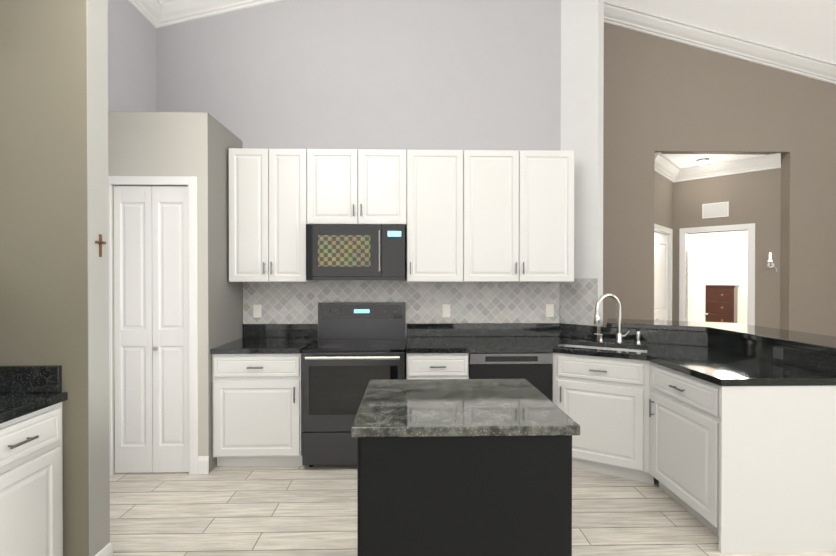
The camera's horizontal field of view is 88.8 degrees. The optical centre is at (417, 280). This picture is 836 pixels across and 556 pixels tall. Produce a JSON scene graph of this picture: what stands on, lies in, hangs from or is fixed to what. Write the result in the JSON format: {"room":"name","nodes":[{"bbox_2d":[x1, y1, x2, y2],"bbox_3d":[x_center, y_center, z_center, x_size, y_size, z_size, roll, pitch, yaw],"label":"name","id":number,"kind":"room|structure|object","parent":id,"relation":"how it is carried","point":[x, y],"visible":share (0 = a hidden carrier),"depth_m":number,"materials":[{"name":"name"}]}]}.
{"room":"kitchen","nodes":[
{"label":"kitchen","id":0,"kind":"room"},
{"bbox_2d":[0,0,88,555],"bbox_3d":[-1.926,-1.051,2.054,0.749,5.000,0.137,0,0,-1],"label":"wall","id":1,"kind":"structure","parent":0,"point":[43,205],"depth_m":2.00,"materials":[{"name":"beige paint"}]},
{"bbox_2d":[86,0,109,555],"bbox_3d":[-1.550,-1.051,2.064,0.004,5.000,0.135,0,0,-1],"label":"wall","id":2,"kind":"structure","parent":0,"point":[98,268],"depth_m":2.07,"materials":[{"name":"paint"}]},
{"bbox_2d":[95,234,105,256],"bbox_3d":[-1.543,-0.171,2.075,0.008,0.110,0.066,0,0,-1],"label":"decor","id":3,"kind":"object","parent":2,"relation":"attached to","point":[100,242],"visible":1,"depth_m":2.07,"materials":[{"name":"wood"}]},
{"bbox_2d":[95,542,112,555],"bbox_3d":[-1.588,1.381,2.071,0.110,0.135,0.151,0,0,-1],"label":"baseboard","id":4,"kind":"structure","parent":2,"relation":"attached to","point":[107,550],"depth_m":2.11,"materials":[{"name":"white wood"}]},
{"bbox_2d":[107,0,155,111],"bbox_3d":[-2.320,-1.040,0.279,0.120,5.000,7.330,0,0,-1],"label":"wall","id":5,"kind":"structure","parent":0,"point":[131,58],"depth_m":3.46,"materials":[{"name":"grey paint"}]},
{"bbox_2d":[128,0,163,27],"bbox_3d":[-2.202,-2.313,0.273,0.115,0.155,7.090,0,0,-1],"label":"crown molding","id":6,"kind":"structure","parent":5,"relation":"attached to","point":[158,13],"depth_m":3.67,"materials":[{"name":"white wood"}]},
{"bbox_2d":[108,112,242,473],"bbox_3d":[-1.952,0.093,3.507,0.763,2.694,0.665,0,0,-1],"label":"wall","id":7,"kind":"structure","parent":0,"point":[198,145],"depth_m":3.18,"materials":[{"name":"paint"}]},
{"bbox_2d":[114,186,188,472],"bbox_3d":[-1.986,0.364,3.188,0.558,2.143,0.066,0,0,-1],"label":"pantry door","id":8,"kind":"structure","parent":7,"relation":"in","point":[151,334],"depth_m":3.19,"materials":[{"name":"white wood"}]},
{"bbox_2d":[108,176,208,475],"bbox_3d":[-1.947,0.334,3.168,0.768,2.217,0.016,0,0,-1],"label":"door frame","id":9,"kind":"structure","parent":7,"relation":"attached to","point":[198,464],"depth_m":3.16,"materials":[{"name":"white wood"}]},
{"bbox_2d":[156,0,560,323],"bbox_3d":[-0.520,-1.063,3.926,3.647,5.000,0.120,0,0,-1],"label":"wall","id":10,"kind":"structure","parent":0,"point":[402,74],"depth_m":3.86,"materials":[{"name":"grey paint"}]},
{"bbox_2d":[160,0,281,26],"bbox_3d":[-0.457,-2.770,3.799,3.527,1.026,0.115,0,0,-1],"label":"crown molding","id":11,"kind":"structure","parent":10,"relation":"attached to","point":[175,11],"depth_m":3.79,"materials":[{"name":"white wood"}]},
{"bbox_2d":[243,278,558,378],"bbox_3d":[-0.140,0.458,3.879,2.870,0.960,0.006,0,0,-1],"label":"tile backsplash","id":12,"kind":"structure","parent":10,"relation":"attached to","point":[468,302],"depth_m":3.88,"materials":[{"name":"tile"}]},
{"bbox_2d":[253,305,260,317],"bbox_3d":[-1.446,0.272,3.841,0.072,0.116,0.006,0,0,-1],"label":"outlet","id":13,"kind":"object","parent":12,"relation":"attached to","point":[256,311],"visible":1,"depth_m":3.84,"materials":[{"name":"white plastic"}]},
{"bbox_2d":[442,304,449,316],"bbox_3d":[0.258,0.272,3.881,0.072,0.116,0.006,0,0,-1],"label":"outlet","id":14,"kind":"object","parent":12,"relation":"attached to","point":[445,310],"visible":1,"depth_m":3.88,"materials":[{"name":"white plastic"}]},
{"bbox_2d":[546,304,553,316],"bbox_3d":[1.205,0.271,3.902,0.072,0.116,0.006,0,0,-1],"label":"outlet","id":15,"kind":"object","parent":12,"relation":"attached to","point":[549,310],"visible":1,"depth_m":3.90,"materials":[{"name":"white plastic"}]},
{"bbox_2d":[229,148,573,281],"bbox_3d":[-0.127,-0.541,3.685,2.863,1.100,0.381,0,0,-1],"label":"upper cabinet","id":16,"kind":"object","parent":10,"relation":"attached to","point":[484,215],"visible":1,"depth_m":3.53,"materials":[{"name":"white wood"}]},
{"bbox_2d":[306,224,404,279],"bbox_3d":[-0.514,-0.235,3.649,0.806,0.455,0.436,0,0,-1],"label":"over-the-range microwave","id":17,"kind":"object","parent":16,"relation":"attached to","point":[355,251],"visible":1,"depth_m":3.47,"materials":[{"name":"black metal"}]},
{"bbox_2d":[110,465,835,555],"bbox_3d":[2.054,1.471,3.331,10.500,0.060,13.200,0,0,-1],"label":"floor","id":18,"kind":"structure","parent":0,"point":[305,510],"depth_m":2.62,"materials":[{"name":"beige tile"}]},
{"bbox_2d":[0,402,62,555],"bbox_3d":[-1.965,1.006,1.757,0.650,0.890,0.476,0,0,-1],"label":"base cabinet","id":19,"kind":"object","parent":18,"relation":"on","point":[31,484],"visible":0.98,"depth_m":1.81,"materials":[{"name":"white wood"}]},
{"bbox_2d":[0,365,67,423],"bbox_3d":[-1.942,0.483,0.852,0.657,0.164,2.281,0,0,-1],"label":"countertop","id":20,"kind":"structure","parent":19,"relation":"on","point":[26,389],"depth_m":1.97,"materials":[{"name":"stone"}]},
{"bbox_2d":[212,352,302,466],"bbox_3d":[-1.232,0.995,3.526,0.669,0.890,0.666,0,0,-1],"label":"base cabinet","id":21,"kind":"object","parent":18,"relation":"on","point":[257,408],"visible":0.94,"depth_m":3.23,"materials":[{"name":"white wood"}]},
{"bbox_2d":[211,324,317,353],"bbox_3d":[-1.233,0.469,3.537,0.670,0.158,0.640,0,0,-1],"label":"countertop","id":22,"kind":"structure","parent":21,"relation":"on","point":[276,338],"depth_m":3.65,"materials":[{"name":"stone"}]},
{"bbox_2d":[301,302,405,466],"bbox_3d":[-0.496,0.817,3.516,0.784,1.245,0.695,0,0,-1],"label":"range","id":23,"kind":"object","parent":18,"relation":"on","point":[351,351],"visible":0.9,"depth_m":3.23,"materials":[{"name":"black metal"}]},
{"bbox_2d":[407,353,468,378],"bbox_3d":[0.145,0.995,3.558,0.478,0.890,0.666,0,0,-1],"label":"base cabinet","id":24,"kind":"object","parent":18,"relation":"on","point":[437,365],"visible":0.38,"depth_m":3.26,"materials":[{"name":"white wood"}]},
{"bbox_2d":[351,379,579,555],"bbox_3d":[0.163,0.980,1.859,0.810,0.940,0.710,0,0,-1],"label":"kitchen island","id":25,"kind":"object","parent":18,"relation":"on","point":[464,467],"visible":1,"depth_m":1.52,"materials":[{"name":"grey paint"}]},
{"bbox_2d":[469,353,552,401],"bbox_3d":[0.709,0.996,3.564,0.643,0.888,0.596,0,0,-1],"label":"dishwasher","id":26,"kind":"object","parent":18,"relation":"on","point":[535,370],"visible":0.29,"depth_m":3.27,"materials":[{"name":"black metal"}]},
{"bbox_2d":[553,344,728,553],"bbox_3d":[1.328,0.997,3.087,0.565,0.890,1.662,0,0,-1],"label":"base cabinet","id":27,"kind":"object","parent":18,"relation":"on","point":[638,420],"depth_m":2.90,"materials":[{"name":"white wood"}]},
{"bbox_2d":[705,285,738,322],"bbox_3d":[5.732,0.738,8.301,0.760,1.315,0.486,0,0,44],"label":"chest","id":28,"kind":"object","parent":18,"relation":"on","point":[721,303],"visible":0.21,"depth_m":8.04,"materials":[{"name":"brown wood"}]},
{"bbox_2d":[625,349,835,552],"bbox_3d":[1.936,0.997,3.101,0.691,0.890,1.662,0,0,-1],"label":"base cabinet","id":29,"kind":"object","parent":18,"relation":"on","point":[743,469],"depth_m":2.27,"materials":[{"name":"white wood"}]},
{"bbox_2d":[407,336,729,359],"bbox_3d":[1.089,0.530,3.422,2.361,0.039,0.978,0,0,-1],"label":"countertop","id":30,"kind":"structure","parent":29,"relation":"on","point":[524,344],"depth_m":3.33,"materials":[{"name":"stone"}]},
{"bbox_2d":[594,333,603,340],"bbox_3d":[1.529,0.476,3.606,0.074,0.065,0.040,0,0,-1],"label":"soap dispenser","id":31,"kind":"object","parent":30,"relation":"on","point":[601,338],"visible":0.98,"depth_m":3.60,"materials":[{"name":"silver metal"}]},
{"bbox_2d":[598,325,605,339],"bbox_3d":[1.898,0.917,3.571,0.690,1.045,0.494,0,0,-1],"label":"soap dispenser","id":32,"kind":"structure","parent":30,"relation":"on","point":[599,331],"depth_m":3.62,"materials":[{"name":"silver metal"}]},
{"bbox_2d":[606,318,835,354],"bbox_3d":[2.154,0.376,3.146,1.090,0.038,1.779,0,0,-1],"label":"bar","id":33,"kind":"object","parent":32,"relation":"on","point":[811,341],"visible":1,"depth_m":3.08,"materials":[{"name":"black stone"}]},
{"bbox_2d":[594,293,629,342],"bbox_3d":[1.578,0.304,3.485,0.331,0.410,0.148,0,0,-1],"label":"faucet","id":34,"kind":"object","parent":30,"relation":"on","point":[619,335],"visible":1,"depth_m":3.50,"materials":[{"name":"silver metal"}]},
{"bbox_2d":[635,331,640,343],"bbox_3d":[1.790,0.458,3.469,0.042,0.102,0.042,0,0,-1],"label":"sprayer","id":35,"kind":"object","parent":30,"relation":"on","point":[638,335],"visible":1,"depth_m":3.46,"materials":[{"name":"silver metal"}]},
{"bbox_2d":[647,352,835,385],"bbox_3d":[1.937,0.534,2.772,0.696,0.039,1.020,0,0,-1],"label":"countertop","id":36,"kind":"structure","parent":29,"relation":"on","point":[719,367],"depth_m":2.49,"materials":[{"name":"stone"}]},
{"bbox_2d":[600,327,835,375],"bbox_3d":[1.928,0.455,2.982,0.703,0.114,1.388,0,0,-1],"label":"granite","id":37,"kind":"object","parent":36,"relation":"on","point":[811,360],"visible":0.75,"depth_m":3.02,"materials":[{"name":"black stone"}]},
{"bbox_2d":[561,0,603,339],"bbox_3d":[1.469,-1.062,3.834,0.339,5.000,0.120,0,0,44],"label":"wall","id":38,"kind":"structure","parent":0,"point":[582,61],"depth_m":3.75,"materials":[{"name":"white paint"}]},
{"bbox_2d":[407,323,596,339],"bbox_3d":[0.723,0.448,3.776,1.644,0.119,0.252,0,0,-1],"label":"backsplash","id":39,"kind":"structure","parent":38,"relation":"attached to","point":[499,330],"depth_m":3.88,"materials":[{"name":"black stone"}]},
{"bbox_2d":[560,278,597,325],"bbox_3d":[1.424,0.183,3.795,0.339,0.409,0.006,0,0,44],"label":"tile backsplash","id":40,"kind":"structure","parent":38,"relation":"attached to","point":[578,298],"depth_m":3.78,"materials":[{"name":"tile"}]},
{"bbox_2d":[654,171,672,320],"bbox_3d":[3.156,-0.182,5.554,0.100,3.218,1.417,0,0,44],"label":"wall","id":41,"kind":"structure","parent":0,"point":[663,202],"depth_m":5.49,"materials":[{"name":"beige paint"}]},
{"bbox_2d":[663,154,761,167],"bbox_3d":[3.478,-1.541,5.611,2.182,0.100,1.191,0,0,-1],"label":"ceiling","id":42,"kind":"structure","parent":0,"point":[683,160],"depth_m":5.15,"materials":[{"name":"white paint"}]},
{"bbox_2d":[696,158,708,165],"bbox_3d":[3.487,-1.449,5.230,0.138,0.077,0.140,0,0,-1],"label":"flush-mount ceiling light","id":43,"kind":"object","parent":42,"relation":"attached to","point":[702,161],"visible":1,"depth_m":5.19,"materials":[{"name":"white glass"}]},
{"bbox_2d":[655,152,780,182],"bbox_3d":[3.484,-1.412,5.372,1.582,0.155,0.872,0,0,-1],"label":"crown molding","id":44,"kind":"structure","parent":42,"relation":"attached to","point":[668,169],"depth_m":5.32,"materials":[{"name":"white wood"}]},
{"bbox_2d":[688,230,747,323],"bbox_3d":[4.758,0.067,7.219,2.520,2.700,3.598,0,0,44],"label":"wall","id":45,"kind":"structure","parent":0,"point":[726,258],"depth_m":8.31,"materials":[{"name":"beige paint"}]},
{"bbox_2d":[603,22,835,335],"bbox_3d":[4.214,-1.069,4.976,5.866,5.000,0.120,0,0,-1],"label":"wall","id":46,"kind":"structure","parent":0,"point":[664,96],"depth_m":4.89,"materials":[{"name":"paint"}]},
{"bbox_2d":[654,232,667,319],"bbox_3d":[3.062,0.406,5.430,0.553,2.020,0.576,0,0,-1],"label":"door","id":47,"kind":"structure","parent":46,"relation":"in","point":[660,276],"depth_m":5.46,"materials":[{"name":"white wood"}]},
{"bbox_2d":[654,224,672,320],"bbox_3d":[3.058,0.368,5.444,0.116,2.120,0.920,0,0,44],"label":"door frame","id":48,"kind":"structure","parent":46,"relation":"attached to","point":[662,229],"depth_m":5.69,"materials":[{"name":"white wood"}]},
{"bbox_2d":[604,1,835,84],"bbox_3d":[4.277,-2.477,4.850,5.746,1.597,0.115,0,0,-1],"label":"crown molding","id":49,"kind":"structure","parent":46,"relation":"attached to","point":[614,14],"depth_m":4.83,"materials":[{"name":"white wood"}]},
{"bbox_2d":[604,0,835,62],"bbox_3d":[2.428,-2.591,3.314,9.753,1.594,13.200,0,0,-1],"label":"ceiling","id":50,"kind":"structure","parent":0,"point":[806,27],"depth_m":4.52,"materials":[{"name":"white paint"}]},
{"bbox_2d":[673,168,780,328],"bbox_3d":[3.804,-0.182,5.569,1.417,3.218,0.100,0,0,44],"label":"wall","id":51,"kind":"structure","parent":0,"point":[753,197],"depth_m":5.22,"materials":[{"name":"beige paint"}]},
{"bbox_2d":[687,235,707,321],"bbox_3d":[3.903,0.387,6.003,0.538,2.035,0.417,0,0,-1],"label":"bedroom door","id":52,"kind":"structure","parent":51,"relation":"in","point":[696,263],"depth_m":5.97,"materials":[{"name":"white wood"}]},
{"bbox_2d":[702,201,728,218],"bbox_3d":[3.813,-0.907,5.476,0.281,0.190,0.013,0,0,44],"label":"air vent","id":53,"kind":"object","parent":51,"relation":"in","point":[715,210],"visible":1,"depth_m":5.47,"materials":[{"name":"white metal"}]},
{"bbox_2d":[679,223,754,324],"bbox_3d":[3.850,0.361,5.517,0.804,2.132,0.116,0,0,44],"label":"door frame","id":54,"kind":"structure","parent":51,"relation":"attached to","point":[750,228],"depth_m":5.42,"materials":[{"name":"white wood"}]},
{"bbox_2d":[764,253,777,271],"bbox_3d":[4.190,-0.222,5.073,0.110,0.226,0.110,0,0,-1],"label":"lamp","id":55,"kind":"object","parent":51,"relation":"attached to","point":[770,264],"visible":0.98,"depth_m":5.05,"materials":[{"name":"white glass"}]}
]}

